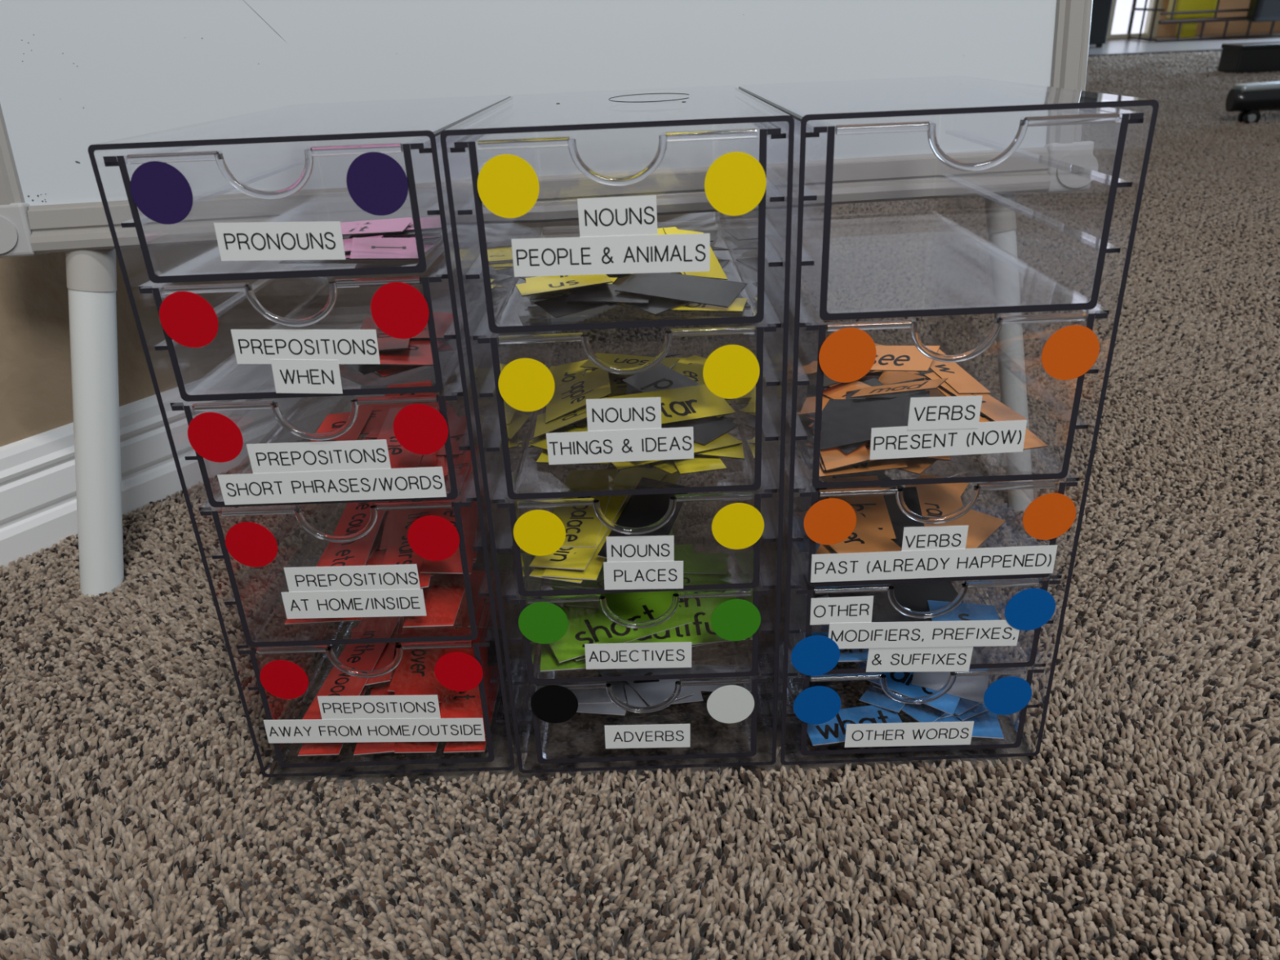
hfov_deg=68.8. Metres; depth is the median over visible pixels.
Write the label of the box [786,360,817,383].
card
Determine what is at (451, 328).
card
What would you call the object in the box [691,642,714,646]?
card
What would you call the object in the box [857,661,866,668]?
card
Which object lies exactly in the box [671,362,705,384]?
card
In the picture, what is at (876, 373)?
card
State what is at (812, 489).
card
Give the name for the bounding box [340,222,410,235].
card
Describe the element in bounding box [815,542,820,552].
card
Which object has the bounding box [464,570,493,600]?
card
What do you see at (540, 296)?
card
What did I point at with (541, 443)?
card
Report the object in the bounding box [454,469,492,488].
card
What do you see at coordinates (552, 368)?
card
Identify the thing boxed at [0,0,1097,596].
easel
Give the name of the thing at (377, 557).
card
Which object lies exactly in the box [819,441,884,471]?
card
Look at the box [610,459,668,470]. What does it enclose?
card
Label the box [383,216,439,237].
card
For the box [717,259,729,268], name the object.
card
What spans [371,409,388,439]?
card
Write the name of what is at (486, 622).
card
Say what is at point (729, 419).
card
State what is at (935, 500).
card
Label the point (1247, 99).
office chair
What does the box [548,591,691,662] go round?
card
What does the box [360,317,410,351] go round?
card
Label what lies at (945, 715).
card
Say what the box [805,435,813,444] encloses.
card
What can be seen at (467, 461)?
card
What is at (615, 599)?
card
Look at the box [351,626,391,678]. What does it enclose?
card
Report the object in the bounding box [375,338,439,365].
card
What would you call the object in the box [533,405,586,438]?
card
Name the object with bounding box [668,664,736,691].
card
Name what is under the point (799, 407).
card
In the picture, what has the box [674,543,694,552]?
card
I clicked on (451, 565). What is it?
card
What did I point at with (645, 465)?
card
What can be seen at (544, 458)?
card
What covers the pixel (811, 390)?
card
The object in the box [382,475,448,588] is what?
card
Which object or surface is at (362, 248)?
card
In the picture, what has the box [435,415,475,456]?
card
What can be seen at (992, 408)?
card
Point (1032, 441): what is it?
card
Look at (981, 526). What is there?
card
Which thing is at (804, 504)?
card
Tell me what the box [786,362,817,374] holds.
card
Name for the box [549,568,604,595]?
card
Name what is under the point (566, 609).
card
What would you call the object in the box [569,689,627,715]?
card
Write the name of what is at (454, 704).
card
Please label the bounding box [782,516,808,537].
card
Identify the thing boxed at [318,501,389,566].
card
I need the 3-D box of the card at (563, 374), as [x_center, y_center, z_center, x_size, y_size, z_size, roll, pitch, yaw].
[-0.051,-0.071,0.646,0.025,0.012,0.042,2,28,10]
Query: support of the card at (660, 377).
on the card at (629, 389)
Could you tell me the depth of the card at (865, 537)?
0.55 m
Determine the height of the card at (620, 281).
0.004 m
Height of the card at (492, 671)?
0.004 m
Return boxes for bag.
[1246,0,1279,22]
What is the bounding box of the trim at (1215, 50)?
[1088,48,1222,57]
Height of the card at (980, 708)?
0.002 m
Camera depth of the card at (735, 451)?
0.53 m
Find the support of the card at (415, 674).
on the card at (392, 686)
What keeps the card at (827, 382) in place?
on the card at (810, 369)
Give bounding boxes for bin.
[1166,0,1217,38]
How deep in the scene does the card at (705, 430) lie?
0.55 m
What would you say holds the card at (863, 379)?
in the drawer organizer at (937, 426)
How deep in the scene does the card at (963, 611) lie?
0.59 m
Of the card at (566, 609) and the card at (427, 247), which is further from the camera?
the card at (566, 609)
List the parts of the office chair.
leg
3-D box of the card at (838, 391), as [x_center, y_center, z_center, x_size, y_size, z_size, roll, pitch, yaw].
[0.131,-0.051,0.561,0.024,0.012,0.054,-11,29,-16]
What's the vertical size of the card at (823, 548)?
0.002 m
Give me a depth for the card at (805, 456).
0.69 m
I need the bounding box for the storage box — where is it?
[1217,40,1279,74]
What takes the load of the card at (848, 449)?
on the card at (853, 425)
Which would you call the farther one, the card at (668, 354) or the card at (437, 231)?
the card at (668, 354)
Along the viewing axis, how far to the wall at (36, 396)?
0.91 m
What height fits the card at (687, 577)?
0.001 m
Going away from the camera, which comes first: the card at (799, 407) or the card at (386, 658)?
the card at (799, 407)
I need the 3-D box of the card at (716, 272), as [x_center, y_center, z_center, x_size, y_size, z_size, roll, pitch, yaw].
[0.030,-0.126,0.519,0.024,0.022,0.045,-9,28,-12]
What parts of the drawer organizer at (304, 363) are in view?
slide rail, slide rail, slide rail, slide rail, slide rail, slide rail, slide rail, slide rail, slide rail, slide rail, slide rail, drawer, drawer, drawer, drawer, drawer, slide rail, slide rail, slide rail, slide rail, slide rail, slide rail, slide rail, slide rail, slide rail, slide rail, slide rail, slide rail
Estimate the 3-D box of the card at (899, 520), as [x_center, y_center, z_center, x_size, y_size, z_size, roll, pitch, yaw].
[0.152,0.026,0.569,0.040,0.006,0.090,2,28,9]
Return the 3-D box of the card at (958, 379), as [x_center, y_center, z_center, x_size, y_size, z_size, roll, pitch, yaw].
[0.184,-0.066,0.560,0.024,0.016,0.055,-12,29,-17]
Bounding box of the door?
[1106,0,1163,39]
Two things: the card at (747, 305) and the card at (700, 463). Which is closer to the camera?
the card at (747, 305)
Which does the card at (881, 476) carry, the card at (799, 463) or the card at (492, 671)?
the card at (799, 463)
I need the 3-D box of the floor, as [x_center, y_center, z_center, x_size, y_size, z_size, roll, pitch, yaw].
[2.494,-0.625,1.963,11.000,0.020,8.160,-2,27,1]
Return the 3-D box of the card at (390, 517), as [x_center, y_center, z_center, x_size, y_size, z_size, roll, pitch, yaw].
[-0.161,0.016,0.651,0.030,0.009,0.119,-6,28,-7]
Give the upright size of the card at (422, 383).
0.006 m
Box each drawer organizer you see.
[88,94,536,777]
[440,85,794,773]
[737,75,1159,764]
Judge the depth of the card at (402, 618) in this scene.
0.70 m
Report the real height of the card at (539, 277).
0.004 m
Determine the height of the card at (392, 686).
0.007 m
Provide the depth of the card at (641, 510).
0.60 m
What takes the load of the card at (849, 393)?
on the card
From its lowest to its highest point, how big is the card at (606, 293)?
0.003 m
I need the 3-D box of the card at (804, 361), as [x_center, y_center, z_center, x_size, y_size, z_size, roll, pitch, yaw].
[0.127,-0.084,0.657,0.037,0.004,0.024,-10,28,-14]
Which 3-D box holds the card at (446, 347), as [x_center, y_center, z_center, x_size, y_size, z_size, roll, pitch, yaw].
[-0.132,-0.084,0.550,0.030,0.003,0.066,-13,29,-19]
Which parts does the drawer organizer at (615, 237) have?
slide rail, slide rail, slide rail, slide rail, slide rail, slide rail, slide rail, slide rail, slide rail, slide rail, slide rail, slide rail, drawer, drawer, drawer, drawer, drawer, slide rail, slide rail, slide rail, slide rail, slide rail, slide rail, slide rail, slide rail, slide rail, slide rail, slide rail, slide rail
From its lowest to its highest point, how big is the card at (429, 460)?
0.007 m
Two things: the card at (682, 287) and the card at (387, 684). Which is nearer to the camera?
the card at (682, 287)
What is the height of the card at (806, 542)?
0.002 m
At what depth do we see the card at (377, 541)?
0.62 m
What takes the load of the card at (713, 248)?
in the drawer organizer at (615, 237)
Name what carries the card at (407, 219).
in the drawer organizer at (304, 363)
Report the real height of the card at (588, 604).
0.001 m
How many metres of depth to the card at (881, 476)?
0.63 m
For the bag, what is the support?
hanging from the wire crate
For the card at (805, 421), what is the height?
0.005 m
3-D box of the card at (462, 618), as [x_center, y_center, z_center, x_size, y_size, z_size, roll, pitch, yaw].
[-0.140,0.108,0.696,0.030,0.006,0.091,-6,28,-7]
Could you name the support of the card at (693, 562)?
in the drawer organizer at (615, 237)
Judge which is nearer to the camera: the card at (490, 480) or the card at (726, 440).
the card at (726, 440)
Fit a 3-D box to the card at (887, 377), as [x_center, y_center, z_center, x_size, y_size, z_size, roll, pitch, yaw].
[0.178,-0.058,0.594,0.053,0.014,0.023,12,31,26]
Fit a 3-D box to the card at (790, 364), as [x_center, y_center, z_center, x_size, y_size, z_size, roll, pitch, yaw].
[0.112,-0.075,0.647,0.024,0.004,0.047,3,28,11]
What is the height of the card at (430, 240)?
0.003 m
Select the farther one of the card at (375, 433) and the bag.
the bag
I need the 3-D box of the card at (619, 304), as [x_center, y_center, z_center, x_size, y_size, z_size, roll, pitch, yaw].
[-0.007,-0.101,0.507,0.025,0.001,0.040,16,32,32]
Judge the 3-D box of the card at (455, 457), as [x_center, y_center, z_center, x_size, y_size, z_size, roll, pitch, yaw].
[-0.122,-0.013,0.549,0.030,0.002,0.079,0,27,6]
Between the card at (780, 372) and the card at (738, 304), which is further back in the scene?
the card at (780, 372)
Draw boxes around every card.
[284,546,362,624]
[297,684,368,755]
[302,616,400,719]
[310,409,373,441]
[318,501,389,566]
[340,217,411,226]
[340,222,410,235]
[342,235,383,252]
[344,244,435,258]
[345,364,394,374]
[348,223,448,238]
[350,237,418,259]
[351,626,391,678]
[353,681,397,755]
[358,404,390,435]
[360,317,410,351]
[364,400,448,438]
[364,543,386,565]
[364,618,399,685]
[367,515,386,559]
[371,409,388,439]
[374,365,422,377]
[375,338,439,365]
[376,407,438,468]
[379,501,399,550]
[382,234,439,239]
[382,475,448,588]
[382,666,396,695]
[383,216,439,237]
[387,380,434,407]
[387,621,457,691]
[393,623,413,660]
[394,626,446,702]
[394,741,438,752]
[396,616,404,637]
[402,546,478,627]
[404,218,441,231]
[410,317,450,338]
[418,452,436,467]
[420,477,482,573]
[422,235,442,244]
[432,311,474,324]
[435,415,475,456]
[435,455,444,478]
[438,324,463,348]
[438,342,453,351]
[439,403,467,437]
[440,627,487,735]
[443,665,503,752]
[444,431,475,477]
[447,444,479,474]
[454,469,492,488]
[454,591,472,628]
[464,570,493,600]
[467,571,516,628]
[475,477,514,546]
[515,274,613,296]
[518,275,537,279]
[524,275,573,282]
[528,418,587,443]
[529,485,632,569]
[529,567,583,583]
[530,293,563,299]
[530,425,587,450]
[533,294,606,318]
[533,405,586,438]
[536,449,613,465]
[540,643,586,671]
[542,277,617,294]
[542,522,615,580]
[545,368,611,423]
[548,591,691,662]
[549,365,594,375]
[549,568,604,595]
[551,359,588,387]
[552,468,617,547]
[560,605,570,613]
[564,601,598,608]
[565,283,651,303]
[568,605,599,620]
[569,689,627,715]
[574,655,585,661]
[577,675,630,703]
[579,352,679,368]
[597,477,688,558]
[597,580,736,611]
[597,668,621,676]
[600,274,630,306]
[600,384,735,424]
[605,273,631,278]
[606,464,653,471]
[608,372,633,397]
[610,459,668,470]
[612,466,666,523]
[614,272,747,307]
[614,302,627,306]
[615,667,693,706]
[622,363,701,392]
[624,296,688,315]
[624,684,702,706]
[625,384,640,395]
[625,605,745,644]
[626,390,738,445]
[641,351,680,357]
[645,467,681,484]
[648,459,678,474]
[652,226,684,274]
[662,227,727,279]
[666,357,686,364]
[667,297,747,311]
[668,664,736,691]
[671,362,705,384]
[671,454,726,474]
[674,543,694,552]
[674,551,728,574]
[680,294,750,312]
[683,573,733,583]
[685,355,706,364]
[688,230,718,241]
[688,363,704,368]
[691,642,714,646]
[693,432,742,453]
[693,440,744,459]
[710,245,728,250]
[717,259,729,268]
[720,416,735,422]
[768,421,813,468]
[774,364,782,370]
[776,371,829,388]
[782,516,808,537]
[784,456,833,482]
[786,360,793,384]
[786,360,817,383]
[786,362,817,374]
[786,373,840,386]
[786,531,809,551]
[789,354,817,367]
[791,404,802,412]
[791,573,827,598]
[793,493,829,511]
[794,475,834,512]
[796,414,814,439]
[796,501,902,553]
[797,411,814,421]
[799,395,831,415]
[801,377,884,418]
[803,631,868,662]
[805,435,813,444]
[805,442,937,475]
[806,385,826,397]
[807,705,902,745]
[809,399,888,430]
[810,422,871,471]
[812,457,907,477]
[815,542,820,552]
[815,543,836,554]
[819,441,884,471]
[820,391,929,450]
[820,624,829,631]
[822,380,871,399]
[825,475,896,539]
[826,581,964,622]
[834,471,902,487]
[837,440,869,454]
[845,377,925,399]
[850,377,947,398]
[857,373,925,382]
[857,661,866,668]
[858,682,905,712]
[864,372,881,376]
[867,671,960,715]
[868,370,883,373]
[870,345,940,371]
[872,683,909,697]
[878,370,945,396]
[883,486,924,548]
[901,703,946,722]
[905,484,963,526]
[911,671,989,703]
[916,473,968,497]
[918,710,1004,738]
[920,455,950,461]
[923,372,1027,421]
[924,377,1048,449]
[927,600,999,621]
[929,348,991,394]
[933,505,1005,548]
[937,713,955,719]
[953,702,988,720]
[954,697,980,715]
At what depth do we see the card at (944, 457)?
0.51 m
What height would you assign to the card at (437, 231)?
0.002 m
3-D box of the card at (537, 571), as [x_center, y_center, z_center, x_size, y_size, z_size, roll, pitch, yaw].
[-0.036,0.040,0.570,0.032,0.002,0.080,6,28,17]
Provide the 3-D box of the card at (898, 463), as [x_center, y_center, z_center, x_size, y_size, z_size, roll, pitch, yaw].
[0.120,-0.009,0.512,0.047,0.005,0.024,-2,27,1]
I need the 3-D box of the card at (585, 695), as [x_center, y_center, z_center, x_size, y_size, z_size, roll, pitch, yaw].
[-0.014,0.143,0.637,0.055,0.003,0.028,-1,27,2]
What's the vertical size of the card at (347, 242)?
0.003 m
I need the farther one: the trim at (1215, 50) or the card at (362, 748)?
the trim at (1215, 50)
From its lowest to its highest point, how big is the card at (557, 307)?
0.004 m
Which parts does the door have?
glass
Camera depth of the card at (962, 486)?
0.62 m
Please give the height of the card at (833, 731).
0.001 m
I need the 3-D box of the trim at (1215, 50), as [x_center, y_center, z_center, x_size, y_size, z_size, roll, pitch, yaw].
[2.470,-2.520,5.575,11.000,0.014,0.050,-2,27,1]
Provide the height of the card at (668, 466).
0.003 m
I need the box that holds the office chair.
[1225,80,1279,124]
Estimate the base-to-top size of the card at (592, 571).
0.001 m
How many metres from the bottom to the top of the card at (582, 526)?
0.004 m
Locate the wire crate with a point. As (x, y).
(1156, 9)
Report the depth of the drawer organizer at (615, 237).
0.50 m
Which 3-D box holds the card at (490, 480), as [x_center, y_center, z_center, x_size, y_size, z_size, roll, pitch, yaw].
[-0.121,0.024,0.683,0.030,0.003,0.118,1,27,7]
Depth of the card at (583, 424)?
0.56 m
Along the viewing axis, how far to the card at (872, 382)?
0.58 m
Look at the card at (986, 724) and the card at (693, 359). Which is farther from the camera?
the card at (693, 359)
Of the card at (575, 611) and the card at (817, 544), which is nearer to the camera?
the card at (575, 611)
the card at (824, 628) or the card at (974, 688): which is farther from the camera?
the card at (824, 628)
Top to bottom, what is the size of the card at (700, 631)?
0.005 m
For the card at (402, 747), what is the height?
0.004 m
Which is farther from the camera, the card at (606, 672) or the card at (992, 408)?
the card at (606, 672)
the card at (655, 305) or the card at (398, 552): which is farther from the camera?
the card at (398, 552)
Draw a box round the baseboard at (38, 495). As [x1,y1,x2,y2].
[0,206,798,566]
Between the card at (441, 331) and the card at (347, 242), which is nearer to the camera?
the card at (347, 242)
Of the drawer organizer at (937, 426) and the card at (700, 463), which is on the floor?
the drawer organizer at (937, 426)
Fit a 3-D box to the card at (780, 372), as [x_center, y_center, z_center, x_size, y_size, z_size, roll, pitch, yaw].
[0.118,-0.070,0.646,0.024,0.002,0.046,-18,30,-28]
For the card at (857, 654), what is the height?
0.001 m
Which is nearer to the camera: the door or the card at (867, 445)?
the card at (867, 445)
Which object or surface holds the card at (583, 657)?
on the card at (694, 645)
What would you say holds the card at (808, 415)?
in the drawer organizer at (937, 426)
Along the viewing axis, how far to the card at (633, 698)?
0.62 m
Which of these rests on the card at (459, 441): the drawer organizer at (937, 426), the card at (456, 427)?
the card at (456, 427)
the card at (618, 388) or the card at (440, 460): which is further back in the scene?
the card at (618, 388)
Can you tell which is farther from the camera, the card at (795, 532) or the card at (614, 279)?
the card at (795, 532)
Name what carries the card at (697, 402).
in the drawer organizer at (615, 237)
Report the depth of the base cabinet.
6.20 m
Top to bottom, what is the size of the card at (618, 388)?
0.002 m
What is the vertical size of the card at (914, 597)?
0.003 m
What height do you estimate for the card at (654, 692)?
0.007 m
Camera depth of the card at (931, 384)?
0.53 m
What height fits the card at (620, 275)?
0.002 m
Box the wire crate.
[1127,0,1279,42]
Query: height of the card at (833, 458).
0.009 m
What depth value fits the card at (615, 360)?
0.63 m
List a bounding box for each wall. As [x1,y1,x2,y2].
[0,213,689,447]
[1156,0,1279,36]
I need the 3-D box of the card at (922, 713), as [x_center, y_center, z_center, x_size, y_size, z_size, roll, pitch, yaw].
[0.179,0.143,0.616,0.028,0.005,0.048,-19,32,-29]
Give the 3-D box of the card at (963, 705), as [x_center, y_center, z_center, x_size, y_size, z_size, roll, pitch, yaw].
[0.203,0.140,0.615,0.028,0.004,0.037,-20,32,-30]
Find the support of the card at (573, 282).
on the card at (614, 279)
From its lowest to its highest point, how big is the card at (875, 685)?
0.009 m
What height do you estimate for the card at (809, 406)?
0.012 m
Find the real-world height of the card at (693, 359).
0.001 m
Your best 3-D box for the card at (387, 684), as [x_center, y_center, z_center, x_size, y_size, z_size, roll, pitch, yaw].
[-0.166,0.131,0.674,0.030,0.004,0.126,-5,26,-6]
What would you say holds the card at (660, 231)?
in the drawer organizer at (615, 237)
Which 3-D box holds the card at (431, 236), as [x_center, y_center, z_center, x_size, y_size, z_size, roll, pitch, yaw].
[-0.133,-0.133,0.511,0.044,0.004,0.028,-12,29,-17]
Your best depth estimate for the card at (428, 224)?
0.53 m
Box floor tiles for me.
[1088,31,1279,54]
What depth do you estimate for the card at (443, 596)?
0.58 m
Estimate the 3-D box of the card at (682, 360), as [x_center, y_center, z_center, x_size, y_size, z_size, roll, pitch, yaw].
[0.020,-0.080,0.673,0.026,0.002,0.052,0,27,5]
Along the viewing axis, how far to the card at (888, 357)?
0.56 m
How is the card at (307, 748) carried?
in the drawer organizer at (304, 363)
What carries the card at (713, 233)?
in the drawer organizer at (615, 237)
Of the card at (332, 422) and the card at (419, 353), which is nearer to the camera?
the card at (419, 353)
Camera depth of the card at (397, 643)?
0.68 m
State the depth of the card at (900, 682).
0.60 m
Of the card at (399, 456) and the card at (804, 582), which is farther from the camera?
the card at (804, 582)
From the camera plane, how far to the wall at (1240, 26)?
7.03 m
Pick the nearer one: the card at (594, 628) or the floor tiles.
the card at (594, 628)
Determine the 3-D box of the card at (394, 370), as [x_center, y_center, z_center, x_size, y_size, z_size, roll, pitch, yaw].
[-0.143,-0.070,0.518,0.030,0.001,0.065,-23,34,-33]
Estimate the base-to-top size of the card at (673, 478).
0.004 m
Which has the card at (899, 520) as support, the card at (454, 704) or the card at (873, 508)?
the card at (873, 508)
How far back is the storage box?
4.25 m
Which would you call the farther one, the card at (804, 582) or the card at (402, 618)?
the card at (402, 618)
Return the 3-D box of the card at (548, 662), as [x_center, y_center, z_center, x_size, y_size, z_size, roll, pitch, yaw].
[-0.031,0.106,0.575,0.060,0.001,0.030,-4,27,-2]
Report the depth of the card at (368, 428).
0.62 m
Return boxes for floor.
[0,66,1279,959]
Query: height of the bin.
0.530 m
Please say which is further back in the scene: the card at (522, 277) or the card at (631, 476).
the card at (631, 476)
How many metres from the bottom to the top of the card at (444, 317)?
0.003 m
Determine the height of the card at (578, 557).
0.004 m
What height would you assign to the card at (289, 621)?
0.002 m
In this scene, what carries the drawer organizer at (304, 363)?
on the floor
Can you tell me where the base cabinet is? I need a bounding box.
[1088,0,1112,47]
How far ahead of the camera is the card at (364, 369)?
0.50 m
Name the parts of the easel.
leg, board panel, rail, leg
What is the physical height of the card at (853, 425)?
0.028 m
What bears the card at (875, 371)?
in the drawer organizer at (937, 426)
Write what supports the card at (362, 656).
on the card at (386, 658)
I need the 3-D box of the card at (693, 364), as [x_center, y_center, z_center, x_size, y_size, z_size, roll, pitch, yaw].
[0.030,-0.073,0.636,0.026,0.010,0.054,23,37,40]
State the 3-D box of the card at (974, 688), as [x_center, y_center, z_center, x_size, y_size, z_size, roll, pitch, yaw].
[0.203,0.129,0.609,0.046,0.008,0.030,8,29,20]
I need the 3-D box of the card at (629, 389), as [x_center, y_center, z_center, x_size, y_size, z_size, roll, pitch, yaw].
[0.019,-0.054,0.595,0.055,0.009,0.026,0,28,4]
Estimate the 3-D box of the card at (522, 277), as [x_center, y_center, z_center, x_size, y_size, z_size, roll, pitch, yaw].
[-0.046,-0.120,0.536,0.043,0.006,0.025,-15,30,-23]
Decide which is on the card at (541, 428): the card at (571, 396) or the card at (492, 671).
the card at (571, 396)
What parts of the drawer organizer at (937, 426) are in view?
slide rail, slide rail, slide rail, slide rail, slide rail, slide rail, slide rail, slide rail, slide rail, slide rail, slide rail, slide rail, drawer, drawer, drawer, drawer, drawer, slide rail, slide rail, slide rail, slide rail, slide rail, slide rail, slide rail, slide rail, slide rail, slide rail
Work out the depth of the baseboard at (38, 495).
0.95 m
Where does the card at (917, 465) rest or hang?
in the drawer organizer at (937, 426)
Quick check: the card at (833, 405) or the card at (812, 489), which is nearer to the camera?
the card at (833, 405)
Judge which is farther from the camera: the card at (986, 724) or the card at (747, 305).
the card at (986, 724)
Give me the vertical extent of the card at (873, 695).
0.008 m
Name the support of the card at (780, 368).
in the drawer organizer at (937, 426)

